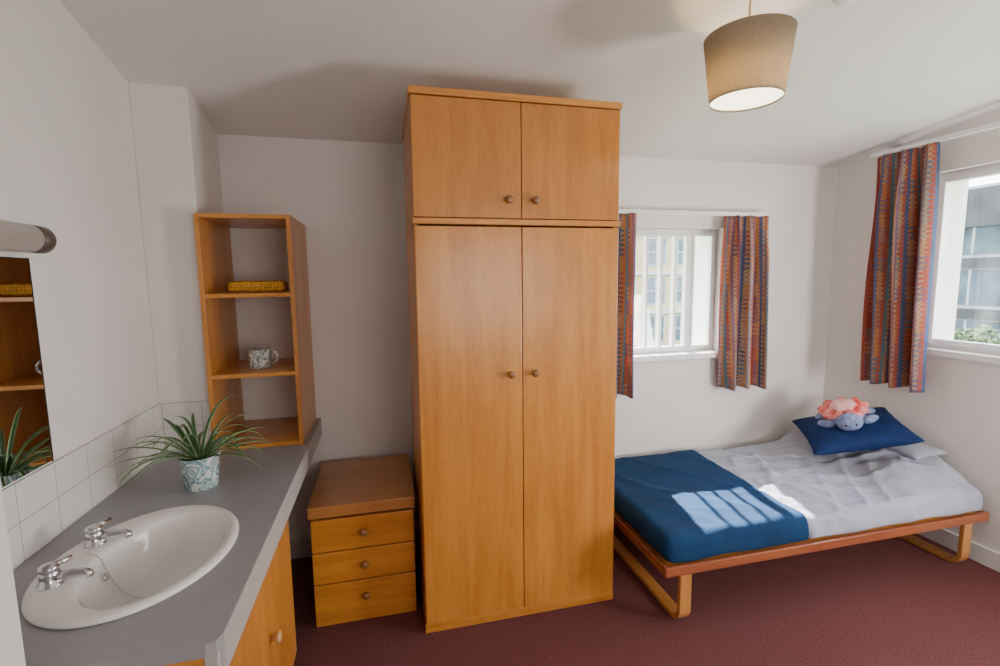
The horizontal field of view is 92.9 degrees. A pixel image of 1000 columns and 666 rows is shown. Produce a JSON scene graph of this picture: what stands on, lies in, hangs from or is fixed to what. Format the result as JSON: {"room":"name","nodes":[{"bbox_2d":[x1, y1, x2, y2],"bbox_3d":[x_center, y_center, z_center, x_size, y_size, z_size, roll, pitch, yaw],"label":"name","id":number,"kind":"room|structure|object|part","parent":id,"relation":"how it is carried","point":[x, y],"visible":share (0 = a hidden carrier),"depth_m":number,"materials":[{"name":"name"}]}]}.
{"room":"dormitory bedroom","nodes":[
{"label":"dormitory bedroom","id":0,"kind":"room"},
{"bbox_2d":[0,479,25,665],"bbox_3d":[-1.014,-0.019,0.713,0.285,2.900,0.140,-2,7,-14],"label":"wall","id":1,"kind":"structure","parent":0,"point":[11,642],"depth_m":0.85,"materials":[{"name":"white paint"}]},
{"bbox_2d":[0,0,158,488],"bbox_3d":[-1.153,0.058,0.055,0.300,2.900,4.640,-2,7,-14],"label":"wall","id":2,"kind":"structure","parent":0,"point":[68,160],"depth_m":1.53,"materials":[{"name":"white paint"}]},
{"bbox_2d":[0,256,53,487],"bbox_3d":[-1.240,0.112,1.082,0.006,0.584,0.556,-2,7,-14],"label":"wall mirror","id":3,"kind":"object","parent":2,"relation":"attached to","point":[25,434],"visible":1,"depth_m":1.27,"materials":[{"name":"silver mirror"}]},
{"bbox_2d":[0,220,56,253],"bbox_3d":[-1.198,-0.225,1.040,0.095,0.074,0.524,-2,7,-14],"label":"light","id":4,"kind":"object","parent":2,"relation":"attached to","point":[14,236],"visible":1,"depth_m":1.20,"materials":[{"name":"white plastic"}]},
{"bbox_2d":[2,404,163,570],"bbox_3d":[-1.310,0.479,1.433,0.007,0.215,1.284,-2,7,-14],"label":"tile backsplash","id":5,"kind":"structure","parent":2,"relation":"attached to","point":[41,505],"depth_m":1.46,"materials":[{"name":"white tile"}]},
{"bbox_2d":[128,83,222,451],"bbox_3d":[-1.413,-0.181,2.183,0.208,2.900,0.356,-2,7,-14],"label":"wall","id":6,"kind":"structure","parent":0,"point":[176,144],"depth_m":1.99,"materials":[{"name":"white paint"}]},
{"bbox_2d":[160,400,210,451],"bbox_3d":[-1.361,0.407,2.074,0.200,0.215,0.007,-2,7,-14],"label":"trim","id":7,"kind":"structure","parent":6,"relation":"attached to","point":[169,411],"depth_m":2.06,"materials":[{"name":"white tile"}]},
{"bbox_2d":[217,134,837,541],"bbox_3d":[0.317,-0.288,2.935,4.530,2.900,0.300,-2,7,-14],"label":"wall","id":8,"kind":"structure","parent":0,"point":[348,197],"depth_m":2.60,"materials":[{"name":"white paint"}]},
{"bbox_2d":[290,525,416,558],"bbox_3d":[0.472,1.118,2.966,3.722,0.095,0.014,-2,7,-14],"label":"baseboard","id":9,"kind":"structure","parent":8,"relation":"attached to","point":[303,548],"depth_m":2.59,"materials":[{"name":"paint"}]},
{"bbox_2d":[634,229,717,361],"bbox_3d":[1.061,-0.246,3.015,0.790,0.820,0.165,-2,7,-14],"label":"window","id":10,"kind":"structure","parent":8,"relation":"in","point":[686,349],"depth_m":3.05,"materials":[{"name":"white plastic"}]},
{"bbox_3d":[0.966,-0.260,3.023,0.497,0.738,0.042,-2,7,-14],"label":"sash","id":11,"kind":"part","parent":10,"relation":"part of","materials":[{"name":"white plastic"}]},
{"bbox_3d":[1.073,0.148,3.031,0.790,0.034,0.105,-2,7,-14],"label":"sill","id":12,"kind":"part","parent":10,"relation":"part of","materials":[{"name":"white paint"}]},
{"bbox_3d":[1.208,-0.219,3.052,0.012,0.125,0.032,-2,7,-14],"label":"handle","id":13,"kind":"part","parent":10,"relation":"part of","materials":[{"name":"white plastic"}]},
{"bbox_3d":[1.307,-0.274,3.105,0.157,0.738,0.042,-2,7,-14],"label":"sash","id":14,"kind":"part","parent":10,"relation":"part of","materials":[{"name":"white plastic"}]},
{"bbox_2d":[619,209,770,216],"bbox_3d":[1.052,-0.726,2.867,1.320,0.032,0.085,-2,7,-14],"label":"rail","id":15,"kind":"object","parent":8,"relation":"attached to","point":[621,211],"visible":0.62,"depth_m":2.85,"materials":[{"name":"white plastic"}]},
{"bbox_2d":[616,213,636,398],"bbox_3d":[0.635,-0.149,2.801,0.353,1.093,0.114,-2,7,-14],"label":"curtain","id":16,"kind":"object","parent":15,"relation":"hanging from","point":[626,231],"visible":0.27,"depth_m":2.81,"materials":[{"name":"multicoloured fabric"}]},
{"bbox_2d":[717,215,768,390],"bbox_3d":[1.555,-0.184,3.014,0.345,1.093,0.142,-2,7,-14],"label":"curtain","id":17,"kind":"object","parent":15,"relation":"hanging from","point":[744,259],"visible":1,"depth_m":3.00,"materials":[{"name":"multicoloured fabric"}]},
{"bbox_2d":[60,0,999,166],"bbox_3d":[0.852,-1.201,0.562,4.530,0.962,4.940,-2,7,-14],"label":"ceiling","id":18,"kind":"structure","parent":0,"point":[866,78],"depth_m":1.86,"materials":[{"name":"white paint"}]},
{"bbox_2d":[703,0,797,112],"bbox_3d":[0.806,-0.938,1.543,0.270,0.352,0.270,-2,7,-14],"label":"pendant lamp","id":19,"kind":"object","parent":18,"relation":"hanging from","point":[748,59],"visible":1,"depth_m":1.46,"materials":[{"name":"beige fabric"}]},
{"bbox_2d":[710,88,783,110],"bbox_3d":[0.808,-0.771,1.562,0.218,0.003,0.218,-2,7,-14],"label":"diffuser","id":20,"kind":"object","parent":19,"relation":"attached to","point":[722,99],"depth_m":1.56,"materials":[{"name":"white"}]},
{"bbox_3d":[0.806,-1.005,1.535,0.006,0.150,0.006,-2,7,-14],"label":"cord","id":21,"kind":"part","parent":19,"relation":"part of","materials":[{"name":"gold metal"}]},
{"bbox_2d":[832,0,855,6],"bbox_3d":[1.121,-1.097,1.535,0.096,0.054,0.096,-2,7,-14],"label":"smoke detector","id":22,"kind":"object","parent":18,"relation":"attached to","point":[839,3],"visible":1,"depth_m":1.54,"materials":[{"name":"white plastic"}]},
{"bbox_2d":[291,524,999,665],"bbox_3d":[0.884,1.451,0.864,4.530,0.100,4.940,-2,7,-14],"label":"floor","id":23,"kind":"structure","parent":0,"point":[894,601],"depth_m":2.06,"materials":[{"name":"red carpet"}]},
{"bbox_2d":[162,520,296,665],"bbox_3d":[-0.956,0.994,1.354,0.600,0.741,0.846,-2,7,-14],"label":"vanity cabinet","id":24,"kind":"object","parent":23,"relation":"on","point":[268,637],"visible":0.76,"depth_m":1.51,"materials":[{"name":"brown wood"}]},
{"bbox_2d":[13,418,321,665],"bbox_3d":[-1.056,0.599,1.694,0.599,0.088,1.636,-2,7,-14],"label":"countertop","id":25,"kind":"structure","parent":24,"relation":"on","point":[207,619],"depth_m":1.22,"materials":[{"name":"grey laminate"}]},
{"bbox_2d":[36,554,94,591],"bbox_3d":[-1.047,0.573,1.148,0.114,0.056,0.052,-4,7,-25],"label":"tap","id":26,"kind":"object","parent":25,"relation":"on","point":[50,574],"visible":1,"depth_m":1.13,"materials":[{"name":"silver metal"}]},
{"bbox_2d":[36,554,72,591],"bbox_3d":[-1.071,0.574,1.139,0.062,0.056,0.058,-2,7,-14],"label":"handle","id":27,"kind":"object","parent":26,"relation":"on","point":[50,574],"depth_m":1.13,"materials":[{"name":"silver metal"}]},
{"bbox_3d":[-1.029,0.583,1.147,0.083,0.028,0.028,-2,7,-14],"label":"spout","id":28,"kind":"part","parent":26,"relation":"part of","materials":[{"name":"silver metal"}]},
{"bbox_2d":[84,517,132,548],"bbox_3d":[-1.089,0.553,1.327,0.115,0.056,0.066,-2,7,-14],"label":"tap","id":29,"kind":"object","parent":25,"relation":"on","point":[95,535],"visible":1,"depth_m":1.31,"materials":[{"name":"silver metal"}]},
{"bbox_2d":[84,517,111,548],"bbox_3d":[-1.120,0.554,1.320,0.052,0.056,0.066,-2,7,-14],"label":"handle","id":30,"kind":"object","parent":29,"relation":"on","point":[95,535],"depth_m":1.30,"materials":[{"name":"silver metal"}]},
{"bbox_3d":[-1.072,0.563,1.324,0.083,0.028,0.028,-2,7,-14],"label":"spout","id":31,"kind":"part","parent":29,"relation":"part of","materials":[{"name":"silver metal"}]},
{"bbox_2d":[21,505,238,629],"bbox_3d":[-0.954,0.656,1.284,0.437,0.151,0.553,-2,7,-14],"label":"basin","id":32,"kind":"object","parent":25,"relation":"in","point":[168,550],"visible":0.9,"depth_m":1.32,"materials":[{"name":"white ceramic"}]},
{"bbox_3d":[-1.023,0.653,1.278,0.159,0.143,0.009,-1,7,-5],"label":"plug chain","id":33,"kind":"part","parent":32,"relation":"part of","materials":[{"name":"silver metal"}]},
{"bbox_2d":[106,394,271,491],"bbox_3d":[-1.094,0.402,1.714,0.481,0.299,0.518,-2,7,-14],"label":"potted plant","id":34,"kind":"object","parent":25,"relation":"on","point":[199,465],"visible":1,"depth_m":1.67,"materials":[{"name":"green plant"}]},
{"bbox_3d":[-1.075,0.494,1.707,0.130,0.118,0.130,-2,7,-14],"label":"pot","id":35,"kind":"part","parent":34,"relation":"part of","materials":[{"name":"ceramic"}]},
{"bbox_2d":[193,213,315,450],"bbox_3d":[-1.115,-0.016,2.234,0.367,1.012,0.415,-2,7,-14],"label":"shelf unit","id":36,"kind":"object","parent":25,"relation":"on","point":[225,370],"visible":0.9,"depth_m":2.15,"materials":[{"name":"brown wood"}]},
{"bbox_3d":[-1.284,0.000,2.194,0.018,0.994,0.415,-2,7,-14],"label":"panel","id":37,"kind":"part","parent":36,"relation":"part of","materials":[{"name":"brown wood"}]},
{"bbox_3d":[-1.117,-0.182,2.217,0.331,0.018,0.411,-2,7,-14],"label":"shelf","id":38,"kind":"part","parent":36,"relation":"part of","materials":[{"name":"brown wood"}]},
{"bbox_3d":[-1.121,-0.509,2.178,0.367,0.018,0.415,-2,7,-14],"label":"panel","id":39,"kind":"part","parent":36,"relation":"part of","materials":[{"name":"brown wood"}]},
{"bbox_3d":[-1.113,0.162,2.256,0.331,0.018,0.411,-2,7,-14],"label":"shelf","id":40,"kind":"part","parent":36,"relation":"part of","materials":[{"name":"brown wood"}]},
{"bbox_2d":[228,280,288,291],"bbox_3d":[-1.082,-0.210,2.135,0.232,0.052,0.112,-2,7,-14],"label":"basket","id":41,"kind":"object","parent":36,"relation":"on","point":[233,286],"visible":1,"depth_m":2.09,"materials":[{"name":"yellow wicker"}]},
{"bbox_3d":[-1.109,0.476,2.292,0.331,0.018,0.411,-2,7,-14],"label":"shelf","id":42,"kind":"part","parent":36,"relation":"part of","materials":[{"name":"brown wood"}]},
{"bbox_2d":[248,347,277,368],"bbox_3d":[-1.096,0.115,2.193,0.116,0.088,0.094,-6,8,-39],"label":"mug","id":43,"kind":"object","parent":36,"relation":"on","point":[260,357],"visible":1,"depth_m":2.15,"materials":[{"name":"ceramic"}]},
{"bbox_3d":[-1.043,0.111,2.195,0.039,0.066,0.012,0,7,3],"label":"handle","id":44,"kind":"part","parent":43,"relation":"part of","materials":[{"name":"ceramic"}]},
{"bbox_3d":[-0.945,-0.013,2.276,0.018,0.994,0.415,-2,7,-14],"label":"panel","id":45,"kind":"part","parent":36,"relation":"part of","materials":[{"name":"brown wood"}]},
{"bbox_3d":[-0.875,1.039,0.950,0.564,0.741,0.018,-2,7,-14],"label":"panel","id":46,"kind":"part","parent":24,"relation":"part of","materials":[{"name":"brown wood"}]},
{"bbox_3d":[-0.661,1.005,1.224,0.019,0.611,0.414,-2,7,-14],"label":"door","id":47,"kind":"part","parent":24,"relation":"part of","materials":[{"name":"brown wood"}]},
{"bbox_3d":[-0.697,0.947,1.478,0.034,0.037,0.037,-2,7,-14],"label":"knob","id":48,"kind":"part","parent":24,"relation":"part of","materials":[{"name":"brown wood"}]},
{"bbox_3d":[-0.759,0.961,1.624,0.019,0.611,0.406,-2,7,-14],"label":"door","id":49,"kind":"part","parent":24,"relation":"part of","materials":[{"name":"brown wood"}]},
{"bbox_2d":[307,454,416,626],"bbox_3d":[-0.651,0.976,2.323,0.447,0.550,0.560,-2,7,-14],"label":"dresser","id":50,"kind":"object","parent":23,"relation":"on","point":[360,511],"visible":1,"depth_m":2.09,"materials":[{"name":"brown wood"}]},
{"bbox_3d":[-0.657,0.727,2.306,0.447,0.050,0.538,-2,7,-14],"label":"panel","id":51,"kind":"part","parent":50,"relation":"part of","materials":[{"name":"brown wood"}]},
{"bbox_3d":[-0.596,0.863,2.077,0.431,0.144,0.022,-2,7,-14],"label":"drawer","id":52,"kind":"part","parent":50,"relation":"part of","materials":[{"name":"brown wood"}]},
{"bbox_3d":[-0.590,0.861,2.051,0.032,0.032,0.030,-2,7,-14],"label":"knob","id":53,"kind":"part","parent":50,"relation":"part of","materials":[{"name":"brown wood"}]},
{"bbox_3d":[-0.594,1.009,2.094,0.431,0.139,0.022,-2,7,-14],"label":"drawer","id":54,"kind":"part","parent":50,"relation":"part of","materials":[{"name":"brown wood"}]},
{"bbox_3d":[-0.588,1.008,2.068,0.032,0.032,0.030,-2,7,-14],"label":"knob","id":55,"kind":"part","parent":50,"relation":"part of","materials":[{"name":"brown wood"}]},
{"bbox_3d":[-0.592,1.153,2.110,0.431,0.139,0.022,-2,7,-14],"label":"drawer","id":56,"kind":"part","parent":50,"relation":"part of","materials":[{"name":"brown wood"}]},
{"bbox_3d":[-0.586,1.152,2.084,0.032,0.032,0.030,-2,7,-14],"label":"knob","id":57,"kind":"part","parent":50,"relation":"part of","materials":[{"name":"brown wood"}]},
{"bbox_2d":[405,217,619,633],"bbox_3d":[0.029,0.372,2.304,0.873,1.738,0.643,-2,7,-14],"label":"wardrobe","id":58,"kind":"object","parent":23,"relation":"on","point":[513,322],"visible":1,"depth_m":2.02,"materials":[{"name":"brown wood"}]},
{"bbox_3d":[-0.388,0.397,2.232,0.018,1.715,0.591,-2,7,-14],"label":"panel","id":59,"kind":"part","parent":58,"relation":"part of","materials":[{"name":"brown wood"}]},
{"bbox_3d":[-0.114,0.403,1.981,0.429,1.663,0.020,-2,7,-14],"label":"door","id":60,"kind":"part","parent":58,"relation":"part of","materials":[{"name":"brown wood"}]},
{"bbox_2d":[402,85,621,230],"bbox_3d":[0.015,-0.731,2.178,0.875,0.482,0.643,-2,7,-14],"label":"wall cabinet","id":61,"kind":"object","parent":58,"relation":"on","point":[474,154],"visible":0.81,"depth_m":1.89,"materials":[{"name":"brown wood"}]},
{"bbox_3d":[-0.402,-0.704,2.106,0.018,0.456,0.591,-2,7,-14],"label":"panel","id":62,"kind":"part","parent":61,"relation":"part of","materials":[{"name":"brown wood"}]},
{"bbox_3d":[-0.127,-0.679,1.858,0.429,0.448,0.020,-2,7,-14],"label":"door","id":63,"kind":"part","parent":61,"relation":"part of","materials":[{"name":"brown wood"}]},
{"bbox_3d":[0.014,-0.502,2.225,0.829,0.018,0.581,-2,7,-14],"label":"panel","id":64,"kind":"part","parent":61,"relation":"part of","materials":[{"name":"brown wood"}]},
{"bbox_3d":[0.037,-0.531,1.889,0.032,0.032,0.030,-2,7,-14],"label":"knob","id":65,"kind":"part","parent":61,"relation":"part of","materials":[{"name":"brown wood"}]},
{"bbox_3d":[0.009,-0.958,2.164,0.875,0.026,0.619,-2,7,-14],"label":"panel","id":66,"kind":"part","parent":61,"relation":"part of","materials":[{"name":"brown wood"}]},
{"bbox_3d":[0.144,-0.535,1.914,0.032,0.032,0.030,-2,7,-14],"label":"knob","id":67,"kind":"part","parent":61,"relation":"part of","materials":[{"name":"brown wood"}]},
{"bbox_3d":[0.293,-0.696,1.959,0.429,0.448,0.020,-2,7,-14],"label":"door","id":68,"kind":"part","parent":61,"relation":"part of","materials":[{"name":"brown wood"}]},
{"bbox_3d":[0.048,0.173,1.970,0.032,0.032,0.030,-2,7,-14],"label":"knob","id":69,"kind":"part","parent":58,"relation":"part of","materials":[{"name":"brown wood"}]},
{"bbox_3d":[0.016,-0.481,2.219,0.873,0.023,0.619,-2,7,-14],"label":"panel","id":70,"kind":"part","parent":58,"relation":"part of","materials":[{"name":"brown wood"}]},
{"bbox_3d":[0.149,0.169,1.994,0.032,0.032,0.030,-2,7,-14],"label":"knob","id":71,"kind":"part","parent":58,"relation":"part of","materials":[{"name":"brown wood"}]},
{"bbox_3d":[0.306,0.387,2.082,0.429,1.663,0.020,-2,7,-14],"label":"door","id":72,"kind":"part","parent":58,"relation":"part of","materials":[{"name":"brown wood"}]},
{"bbox_2d":[613,509,989,618],"bbox_3d":[1.486,1.043,2.657,1.850,0.286,0.915,-2,7,-14],"label":"frame","id":73,"kind":"object","parent":23,"relation":"on","point":[684,571],"visible":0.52,"depth_m":2.22,"materials":[{"name":"brown wood"}]},
{"bbox_3d":[0.597,0.958,2.430,0.022,0.043,0.871,-2,7,-14],"label":"rail","id":74,"kind":"part","parent":73,"relation":"part of","materials":[{"name":"brown wood"}]},
{"bbox_3d":[0.695,1.087,2.467,0.055,0.260,0.879,-2,7,-14],"label":"leg","id":75,"kind":"part","parent":73,"relation":"part of","materials":[{"name":"brown wood"}]},
{"bbox_3d":[1.591,0.970,2.212,1.850,0.043,0.022,-2,7,-14],"label":"rail","id":76,"kind":"part","parent":73,"relation":"part of","materials":[{"name":"brown wood"}]},
{"bbox_2d":[696,427,982,538],"bbox_3d":[1.486,0.774,2.622,1.832,0.244,0.916,-2,7,-14],"label":"duvet","id":77,"kind":"object","parent":73,"relation":"on","point":[846,492],"visible":0.52,"depth_m":2.46,"materials":[{"name":"grey fabric"}]},
{"bbox_2d":[614,450,808,562],"bbox_3d":[0.951,0.848,2.502,0.754,0.125,0.916,-2,7,-14],"label":"blanket","id":78,"kind":"object","parent":77,"relation":"on","point":[688,507],"visible":0.9,"depth_m":2.23,"materials":[{"name":"blue fabric"}]},
{"bbox_2d":[792,407,924,454],"bbox_3d":[2.048,0.565,2.770,0.504,0.203,0.469,2,7,20],"label":"cushion","id":79,"kind":"object","parent":77,"relation":"on","point":[887,431],"visible":0.75,"depth_m":2.63,"materials":[{"name":"blue fabric"}]},
{"bbox_2d":[815,396,878,430],"bbox_3d":[2.018,0.469,2.775,0.254,0.168,0.278,-3,7,-20],"label":"toy","id":80,"kind":"object","parent":79,"relation":"on","point":[847,414],"visible":1,"depth_m":2.74,"materials":[{"name":"pink fabric"}]},
{"bbox_2d":[886,442,946,459],"bbox_3d":[2.265,0.636,2.841,0.221,0.097,0.580,-2,7,-14],"label":"pillow","id":81,"kind":"object","parent":77,"relation":"on","point":[917,451],"visible":0.25,"depth_m":2.60,"materials":[{"name":"grey fabric"}]},
{"bbox_3d":[2.279,1.025,2.848,0.055,0.260,0.879,-2,7,-14],"label":"leg","id":82,"kind":"part","parent":73,"relation":"part of","materials":[{"name":"brown wood"}]},
{"bbox_2d":[823,108,999,552],"bbox_3d":[2.956,-0.104,1.044,0.300,2.900,4.640,-2,7,-14],"label":"wall","id":83,"kind":"structure","parent":0,"point":[957,413],"depth_m":2.72,"materials":[{"name":"white paint"}]},
{"bbox_2d":[871,121,999,157],"bbox_3d":[2.479,-0.972,2.021,0.105,0.030,1.740,-2,7,-14],"label":"rail","id":84,"kind":"object","parent":83,"relation":"attached to","point":[995,124],"visible":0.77,"depth_m":2.48,"materials":[{"name":"white plastic"}]},
{"bbox_2d":[860,142,939,392],"bbox_3d":[2.294,-0.354,2.725,0.142,1.348,0.370,-2,7,-14],"label":"curtain","id":85,"kind":"object","parent":84,"relation":"hanging from","point":[900,267],"visible":1,"depth_m":2.70,"materials":[{"name":"multicoloured fabric"}]},
{"bbox_2d":[917,529,999,571],"bbox_3d":[2.787,1.280,1.304,0.014,0.095,4.326,-2,7,-14],"label":"baseboard","id":86,"kind":"structure","parent":83,"relation":"attached to","point":[981,554],"depth_m":2.50,"materials":[{"name":"white paint"}]},
{"bbox_2d":[927,163,999,364],"bbox_3d":[2.592,-0.317,2.065,0.155,1.000,1.390,-2,7,-14],"label":"window","id":87,"kind":"structure","parent":83,"relation":"in","point":[964,350],"depth_m":2.62,"materials":[{"name":"white plastic"}]},
{"bbox_3d":[2.568,0.164,2.112,0.095,0.034,1.390,-2,7,-14],"label":"sill","id":88,"kind":"part","parent":87,"relation":"part of","materials":[{"name":"white paint"}]},
{"label":"outside","id":89,"kind":"structure","parent":0,"visible":0},
{"bbox_3d":[11.129,6.362,18.964,150.000,0.200,150.000,-2,7,-14],"label":"ground","id":90,"kind":"structure","parent":89,"visible":0},
{"bbox_2d":[634,236,683,346],"bbox_3d":[12.376,-5.926,37.450,22.200,20.000,8.250,-2,7,-14],"label":"building","id":91,"kind":"structure","parent":90,"relation":"on","point":[653,240],"depth_m":33.43,"materials":[{"name":"stone"}]},
{"bbox_3d":[10.976,-0.298,33.706,1.400,1.900,0.015,-2,7,-14],"label":"pane","id":92,"kind":"part","parent":91,"relation":"part of","materials":[{"name":"clear glass"}]},
{"bbox_3d":[10.944,-2.981,33.401,1.400,1.900,0.015,-2,7,-14],"label":"pane","id":93,"kind":"part","parent":91,"relation":"part of","materials":[{"name":"clear glass"}]},
{"bbox_3d":[10.911,-5.663,33.095,1.400,1.900,0.015,-2,7,-14],"label":"pane","id":94,"kind":"part","parent":91,"relation":"part of","materials":[{"name":"clear glass"}]},
{"bbox_3d":[13.259,-0.388,34.255,1.400,1.900,0.015,-2,7,-14],"label":"pane","id":95,"kind":"part","parent":91,"relation":"part of","materials":[{"name":"clear glass"}]},
{"bbox_3d":[13.227,-3.071,33.950,1.400,1.900,0.015,-2,7,-14],"label":"pane","id":96,"kind":"part","parent":91,"relation":"part of","materials":[{"name":"clear glass"}]},
{"bbox_3d":[13.195,-5.753,33.644,1.400,1.900,0.015,-2,7,-14],"label":"pane","id":97,"kind":"part","parent":91,"relation":"part of","materials":[{"name":"clear glass"}]},
{"bbox_2d":[954,182,999,340],"bbox_3d":[32.328,-2.264,31.480,10.300,13.600,26.400,-2,7,-14],"label":"building","id":98,"kind":"structure","parent":90,"relation":"on","point":[978,301],"depth_m":27.68,"materials":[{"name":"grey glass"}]},
{"bbox_2d":[954,324,999,344],"bbox_3d":[20.969,2.830,20.389,3.526,6.279,3.384,-2,7,-14],"label":"tree","id":99,"kind":"object","parent":90,"relation":"on","point":[979,335],"visible":0.17,"depth_m":20.13,"materials":[{"name":"green plant"}]}
]}

